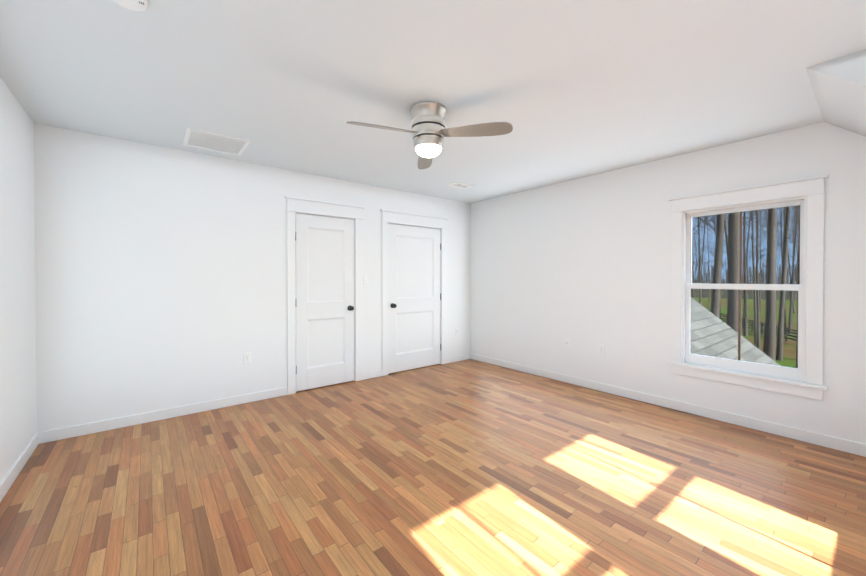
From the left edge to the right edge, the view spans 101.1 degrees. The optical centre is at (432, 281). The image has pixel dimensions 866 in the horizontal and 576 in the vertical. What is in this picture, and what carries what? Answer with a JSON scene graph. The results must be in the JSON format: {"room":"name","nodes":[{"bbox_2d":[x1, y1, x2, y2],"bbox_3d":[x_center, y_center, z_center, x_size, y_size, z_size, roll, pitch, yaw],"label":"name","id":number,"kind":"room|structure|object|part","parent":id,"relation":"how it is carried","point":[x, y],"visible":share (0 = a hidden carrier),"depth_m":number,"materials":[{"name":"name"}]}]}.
{"room":"empty bedroom","nodes":[
{"label":"empty bedroom","id":0,"kind":"room"},
{"bbox_2d":[0,77,35,482],"bbox_3d":[-1.990,0.035,1.276,0.150,2.500,5.650,0,1,-39],"label":"wall","id":1,"kind":"structure","parent":0,"point":[17,334],"depth_m":2.38,"materials":[{"name":"white paint"}]},
{"bbox_2d":[0,432,39,501],"bbox_3d":[-1.683,1.241,1.032,0.014,0.090,4.510,0,1,-39],"label":"baseboard","id":2,"kind":"structure","parent":1,"relation":"attached to","point":[8,480],"depth_m":2.35,"materials":[{"name":"white paint"}]},
{"bbox_2d":[34,123,470,432],"bbox_3d":[-1.284,0.012,4.310,4.750,2.500,0.120,0,1,-39],"label":"wall","id":3,"kind":"structure","parent":0,"point":[160,278],"depth_m":3.31,"materials":[{"name":"white paint"}]},
{"bbox_2d":[40,387,286,443],"bbox_3d":[-2.345,1.224,3.382,1.861,0.090,0.014,0,1,-39],"label":"baseboard","id":4,"kind":"structure","parent":3,"relation":"attached to","point":[104,425],"depth_m":3.22,"materials":[{"name":"white paint"}]},
{"bbox_2d":[243,353,250,363],"bbox_3d":[-1.934,0.806,3.712,0.070,0.115,0.009,0,1,-39],"label":"electrical outlet","id":5,"kind":"object","parent":3,"relation":"attached to","point":[247,358],"visible":1,"depth_m":3.71,"materials":[{"name":"white plastic"}]},
{"bbox_2d":[295,213,353,391],"bbox_3d":[-1.260,0.241,4.236,0.728,2.018,0.105,0,1,-39],"label":"door","id":6,"kind":"structure","parent":3,"relation":"in","point":[324,251],"depth_m":4.24,"materials":[{"name":"white paint"}]},
{"bbox_2d":[285,196,363,394],"bbox_3d":[-1.291,0.161,4.281,0.962,2.202,0.158,0,1,-39],"label":"door frame","id":7,"kind":"structure","parent":3,"relation":"attached to","point":[318,208],"depth_m":4.12,"materials":[{"name":"white paint"}]},
{"bbox_2d":[362,369,381,379],"bbox_3d":[-0.789,1.214,4.630,0.292,0.090,0.014,0,1,-39],"label":"baseboard","id":8,"kind":"structure","parent":3,"relation":"attached to","point":[377,373],"depth_m":4.62,"materials":[{"name":"white paint"}]},
{"bbox_2d":[380,209,447,375],"bbox_3d":[-0.269,0.155,5.101,1.162,2.202,0.158,0,1,-39],"label":"door frame","id":9,"kind":"structure","parent":3,"relation":"attached to","point":[405,218],"depth_m":4.95,"materials":[{"name":"white paint"}]},
{"bbox_2d":[388,224,440,373],"bbox_3d":[-0.232,0.235,5.061,0.928,2.018,0.105,0,1,-39],"label":"door","id":10,"kind":"structure","parent":3,"relation":"in","point":[414,296],"depth_m":5.05,"materials":[{"name":"white paint"}]},
{"bbox_2d":[446,353,471,362],"bbox_3d":[0.389,1.207,5.575,0.491,0.090,0.014,0,1,-39],"label":"baseboard","id":11,"kind":"structure","parent":3,"relation":"attached to","point":[464,356],"depth_m":5.59,"materials":[{"name":"white paint"}]},
{"bbox_2d":[0,359,865,575],"bbox_3d":[-0.079,1.398,2.819,5.050,0.250,5.650,0,1,-39],"label":"floor","id":12,"kind":"structure","parent":0,"point":[470,467],"depth_m":2.17,"materials":[{"name":"brown wood"}]},
{"bbox_2d":[0,0,865,202],"bbox_3d":[-0.079,-1.327,2.799,5.050,0.200,5.650,0,1,-39],"label":"ceiling","id":13,"kind":"structure","parent":0,"point":[568,90],"depth_m":2.13,"materials":[{"name":"white paint"}]},
{"bbox_2d":[113,0,147,10],"bbox_3d":[-1.289,-1.195,1.502,0.138,0.044,0.138,0,1,-39],"label":"smoke detector","id":14,"kind":"object","parent":13,"relation":"attached to","point":[137,5],"visible":1,"depth_m":1.52,"materials":[{"name":"white plastic"}]},
{"bbox_2d":[183,127,250,155],"bbox_3d":[-1.921,-1.226,3.162,0.460,0.007,0.460,0,1,-39],"label":"ceiling vent","id":15,"kind":"object","parent":13,"relation":"in","point":[197,138],"visible":0.98,"depth_m":3.14,"materials":[{"name":"white plastic"}]},
{"bbox_2d":[346,101,512,168],"bbox_3d":[-0.108,-1.058,2.470,0.977,0.332,1.065,0,1,-39],"label":"ceiling fan","id":16,"kind":"object","parent":13,"relation":"hanging from","point":[430,132],"visible":1,"depth_m":2.46,"materials":[{"name":"silver metal"}]},
{"bbox_2d":[447,182,473,188],"bbox_3d":[0.363,-1.237,4.622,0.310,0.007,0.210,0,1,-39],"label":"ceiling vent","id":17,"kind":"object","parent":13,"relation":"in","point":[460,185],"visible":0.98,"depth_m":4.61,"materials":[{"name":"white plastic"}]},
{"bbox_2d":[471,122,865,443],"bbox_3d":[1.832,0.012,4.341,0.150,2.500,5.650,0,1,-39],"label":"wall","id":18,"kind":"structure","parent":0,"point":[583,264],"depth_m":3.77,"materials":[{"name":"white paint"}]},
{"bbox_2d":[565,338,569,347],"bbox_3d":[1.665,0.771,4.425,0.013,0.115,0.070,0,1,-39],"label":"outlet","id":19,"kind":"object","parent":18,"relation":"attached to","point":[567,343],"visible":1,"depth_m":4.42,"materials":[{"name":"white plastic"}]},
{"bbox_2d":[599,345,604,355],"bbox_3d":[1.936,0.793,4.091,0.009,0.115,0.070,0,1,-39],"label":"electrical outlet","id":20,"kind":"object","parent":18,"relation":"attached to","point":[601,349],"visible":1,"depth_m":4.08,"materials":[{"name":"white plastic"}]},
{"bbox_2d":[472,353,865,456],"bbox_3d":[2.012,1.219,3.995,0.014,0.090,4.510,0,1,-39],"label":"baseboard","id":21,"kind":"structure","parent":18,"relation":"attached to","point":[832,442],"depth_m":3.32,"materials":[{"name":"white paint"}]},
{"bbox_2d":[667,174,828,399],"bbox_3d":[2.734,0.050,3.181,0.195,1.731,1.070,0,1,-39],"label":"window","id":22,"kind":"structure","parent":18,"relation":"in","point":[805,377],"depth_m":3.04,"materials":[{"name":"white paint"}]},
{"bbox_2d":[738,290,740,359],"bbox_3d":[2.742,0.393,3.190,0.006,0.635,0.016,0,1,-39],"label":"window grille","id":23,"kind":"object","parent":22,"relation":"attached to","point":[739,317],"depth_m":3.19,"materials":[{"name":"brown wood"}]},
{"bbox_2d":[739,212,741,283],"bbox_3d":[2.770,-0.300,3.207,0.006,0.649,0.016,0,1,-39],"label":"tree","id":24,"kind":"object","parent":22,"relation":"attached to","point":[740,276],"depth_m":3.21,"materials":[{"name":"brown"}]},
{"bbox_3d":[2.752,0.043,3.195,0.040,1.334,0.740,0,1,-39],"label":"glass","id":25,"kind":"part","parent":22,"relation":"part of","materials":[{"name":"clear glass"}]},
{"bbox_2d":[799,210,799,283],"bbox_3d":[2.984,-0.298,2.902,0.002,0.649,0.004,0,1,-39],"label":"window grille","id":26,"kind":"object","parent":22,"relation":"attached to","point":[799,210],"depth_m":2.90,"materials":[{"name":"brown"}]},
{"bbox_2d":[806,49,865,136],"bbox_3d":[2.897,-0.853,2.112,1.270,0.740,0.850,0,1,-39],"label":"ceiling","id":27,"kind":"structure","parent":0,"point":[839,86],"depth_m":2.09,"materials":[{"name":"grey paint"}]},
{"label":"outside","id":28,"kind":"structure","parent":0,"visible":0},
{"bbox_2d":[690,297,780,365],"bbox_3d":[3.937,1.098,4.957,3.835,0.104,13.255,0,42,-39],"label":"roof","id":29,"kind":"structure","parent":28,"point":[700,320],"depth_m":5.66,"materials":[{"name":"grey"}]},
{"bbox_2d":[691,233,797,300],"bbox_3d":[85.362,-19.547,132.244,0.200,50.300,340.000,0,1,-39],"label":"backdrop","id":30,"kind":"structure","parent":28,"point":[705,292],"depth_m":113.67,"materials":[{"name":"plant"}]},
{"bbox_2d":[694,289,796,367],"bbox_3d":[65.781,5.970,116.731,550.000,0.500,500.000,0,1,-39],"label":"ground","id":31,"kind":"structure","parent":28,"point":[789,348],"depth_m":55.84,"materials":[{"name":"green plant"}]},
{"bbox_2d":[692,217,714,298],"bbox_3d":[64.327,-10.676,86.898,15.493,33.451,12.489,0,1,-39],"label":"tree","id":32,"kind":"object","parent":31,"relation":"on","point":[692,259],"depth_m":87.27,"materials":[{"name":"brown plant"}]},
{"bbox_2d":[692,216,715,302],"bbox_3d":[33.750,-6.236,44.750,13.549,25.190,12.654,0,1,-39],"label":"tree","id":33,"kind":"object","parent":31,"relation":"on","point":[701,248],"depth_m":44.97,"materials":[{"name":"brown plant"}]},
{"bbox_2d":[692,215,716,239],"bbox_3d":[32.379,-10.478,49.853,17.320,33.624,18.105,0,1,-39],"label":"tree","id":34,"kind":"object","parent":31,"relation":"on","point":[702,226],"depth_m":47.14,"materials":[{"name":"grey plant"}]},
{"bbox_2d":[692,218,724,309],"bbox_3d":[56.381,-6.932,72.130,11.675,26.175,11.375,0,1,-39],"label":"tree","id":35,"kind":"object","parent":31,"relation":"on","point":[707,265],"depth_m":71.56,"materials":[{"name":"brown plant"}]},
{"bbox_2d":[710,214,724,317],"bbox_3d":[16.102,-11.317,19.574,11.318,35.751,7.820,0,0,-12],"label":"tree","id":36,"kind":"object","parent":31,"relation":"on","point":[718,255],"depth_m":20.89,"materials":[{"name":"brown plant"}]},
{"bbox_2d":[692,212,743,318],"bbox_3d":[30.059,-4.222,36.629,12.804,21.291,12.782,0,1,-39],"label":"tree","id":37,"kind":"object","parent":31,"relation":"on","point":[709,251],"depth_m":38.80,"materials":[{"name":"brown plant"}]},
{"bbox_2d":[713,215,727,262],"bbox_3d":[28.157,-10.262,35.230,17.033,33.392,15.747,0,1,-39],"label":"tree","id":38,"kind":"object","parent":31,"relation":"on","point":[726,233],"depth_m":34.71,"materials":[{"name":"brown plant"}]},
{"bbox_2d":[695,214,751,311],"bbox_3d":[57.628,-9.803,70.668,14.499,31.954,15.251,0,1,-39],"label":"tree","id":39,"kind":"object","parent":31,"relation":"on","point":[714,255],"depth_m":71.01,"materials":[{"name":"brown plant"}]},
{"bbox_2d":[693,216,755,304],"bbox_3d":[29.822,-8.882,40.851,16.719,30.552,14.673,0,1,-39],"label":"tree","id":40,"kind":"object","parent":31,"relation":"on","point":[698,241],"depth_m":38.61,"materials":[{"name":"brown plant"}]},
{"bbox_2d":[727,212,741,333],"bbox_3d":[17.898,-15.038,16.802,21.628,43.241,19.117,0,1,-39],"label":"tree","id":41,"kind":"object","parent":31,"relation":"on","point":[734,269],"depth_m":16.43,"materials":[{"name":"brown plant"}]},
{"bbox_2d":[708,216,764,278],"bbox_3d":[46.573,-6.087,54.198,11.604,24.758,10.812,0,1,-39],"label":"tree","id":42,"kind":"object","parent":31,"relation":"on","point":[742,256],"depth_m":53.29,"materials":[{"name":"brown plant"}]},
{"bbox_2d":[692,207,780,233],"bbox_3d":[21.465,-6.057,26.969,15.660,25.118,12.023,0,1,-39],"label":"tree","id":43,"kind":"object","parent":31,"relation":"on","point":[712,219],"depth_m":26.33,"materials":[{"name":"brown plant"}]},
{"bbox_2d":[700,209,791,335],"bbox_3d":[34.847,-7.955,40.371,13.881,28.699,16.788,0,1,-39],"label":"tree","id":44,"kind":"object","parent":31,"relation":"on","point":[745,292],"depth_m":40.85,"materials":[{"name":"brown plant"}]},
{"bbox_2d":[705,212,789,266],"bbox_3d":[50.275,-8.557,52.321,10.576,29.729,15.748,0,0,-10],"label":"tree","id":45,"kind":"object","parent":31,"relation":"on","point":[764,234],"depth_m":54.58,"materials":[{"name":"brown plant"}]},
{"bbox_2d":[709,310,796,341],"bbox_3d":[50.035,5.509,68.055,63.814,1.750,34.348,0,1,-39],"label":"fence","id":46,"kind":"object","parent":31,"relation":"on","point":[762,328],"depth_m":41.57,"materials":[{"name":"black wood"}]},
{"bbox_2d":[711,210,794,317],"bbox_3d":[48.705,-11.059,52.622,14.778,34.723,16.660,0,1,-39],"label":"tree","id":47,"kind":"object","parent":31,"relation":"on","point":[747,248],"depth_m":54.41,"materials":[{"name":"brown plant"}]},
{"bbox_2d":[716,207,797,262],"bbox_3d":[31.142,-8.331,30.580,17.531,29.595,15.717,0,1,-39],"label":"tree","id":48,"kind":"object","parent":31,"relation":"on","point":[766,228],"depth_m":32.12,"materials":[{"name":"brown plant"}]},
{"bbox_2d":[742,211,782,310],"bbox_3d":[64.115,-8.621,69.633,14.629,29.590,15.061,0,1,-39],"label":"tree","id":49,"kind":"object","parent":31,"relation":"on","point":[760,265],"depth_m":71.64,"materials":[{"name":"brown plant"}]},
{"bbox_2d":[746,207,792,327],"bbox_3d":[41.661,-9.030,42.551,15.806,30.819,15.828,0,1,-39],"label":"tree","id":50,"kind":"object","parent":31,"relation":"on","point":[782,256],"depth_m":41.79,"materials":[{"name":"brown plant"}]},
{"bbox_2d":[742,212,796,263],"bbox_3d":[64.671,-7.915,70.207,12.808,28.182,11.180,0,1,-39],"label":"tree","id":51,"kind":"object","parent":31,"relation":"on","point":[761,254],"depth_m":70.33,"materials":[{"name":"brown plant"}]},
{"bbox_2d":[763,208,776,360],"bbox_3d":[18.869,-14.435,20.109,20.950,41.981,19.812,0,1,-39],"label":"tree","id":52,"kind":"object","parent":31,"relation":"on","point":[770,316],"depth_m":21.47,"materials":[{"name":"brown plant"}]},
{"bbox_2d":[742,208,798,333],"bbox_3d":[41.608,-8.658,43.090,18.706,30.075,16.670,0,1,-39],"label":"tree","id":53,"kind":"object","parent":31,"relation":"on","point":[791,297],"depth_m":41.87,"materials":[{"name":"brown plant"}]},
{"bbox_2d":[742,206,798,346],"bbox_3d":[30.076,-8.787,33.406,13.786,30.474,14.221,0,1,-39],"label":"tree","id":54,"kind":"object","parent":31,"relation":"on","point":[755,311],"depth_m":32.70,"materials":[{"name":"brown plant"}]},
{"bbox_2d":[742,206,798,349],"bbox_3d":[27.651,-9.046,29.349,17.269,31.046,16.493,0,1,-39],"label":"tree","id":55,"kind":"object","parent":31,"relation":"on","point":[757,282],"depth_m":29.36,"materials":[{"name":"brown plant"}]},
{"bbox_2d":[743,205,799,367],"bbox_3d":[27.448,-10.389,25.754,19.680,33.794,16.274,0,1,-39],"label":"tree","id":56,"kind":"object","parent":31,"relation":"on","point":[798,259],"depth_m":25.19,"materials":[{"name":"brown plant"}]},
{"bbox_2d":[746,208,797,324],"bbox_3d":[53.057,-10.316,51.795,13.753,33.249,13.895,0,1,-39],"label":"tree","id":57,"kind":"object","parent":31,"relation":"on","point":[793,247],"depth_m":50.69,"materials":[{"name":"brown plant"}]},
{"bbox_2d":[754,210,797,313],"bbox_3d":[67.547,-9.914,67.315,13.489,32.236,12.937,0,1,-39],"label":"tree","id":58,"kind":"object","parent":31,"relation":"on","point":[793,308],"depth_m":67.29,"materials":[{"name":"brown plant"}]},
{"bbox_2d":[755,205,798,246],"bbox_3d":[32.074,-11.202,30.972,23.018,35.335,20.895,0,1,-39],"label":"tree","id":59,"kind":"object","parent":31,"relation":"on","point":[777,224],"depth_m":29.74,"materials":[{"name":"green plant"}]},
{"bbox_2d":[776,206,789,360],"bbox_3d":[27.080,-11.104,27.328,16.444,35.200,19.948,0,1,-39],"label":"tree","id":60,"kind":"object","parent":31,"relation":"on","point":[781,312],"depth_m":28.41,"materials":[{"name":"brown plant"}]},
{"bbox_2d":[777,230,798,273],"bbox_3d":[74.445,-9.492,72.466,13.645,31.298,13.426,0,1,-39],"label":"tree","id":61,"kind":"object","parent":31,"relation":"on","point":[797,253],"depth_m":71.77,"materials":[{"name":"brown plant"}]}
]}

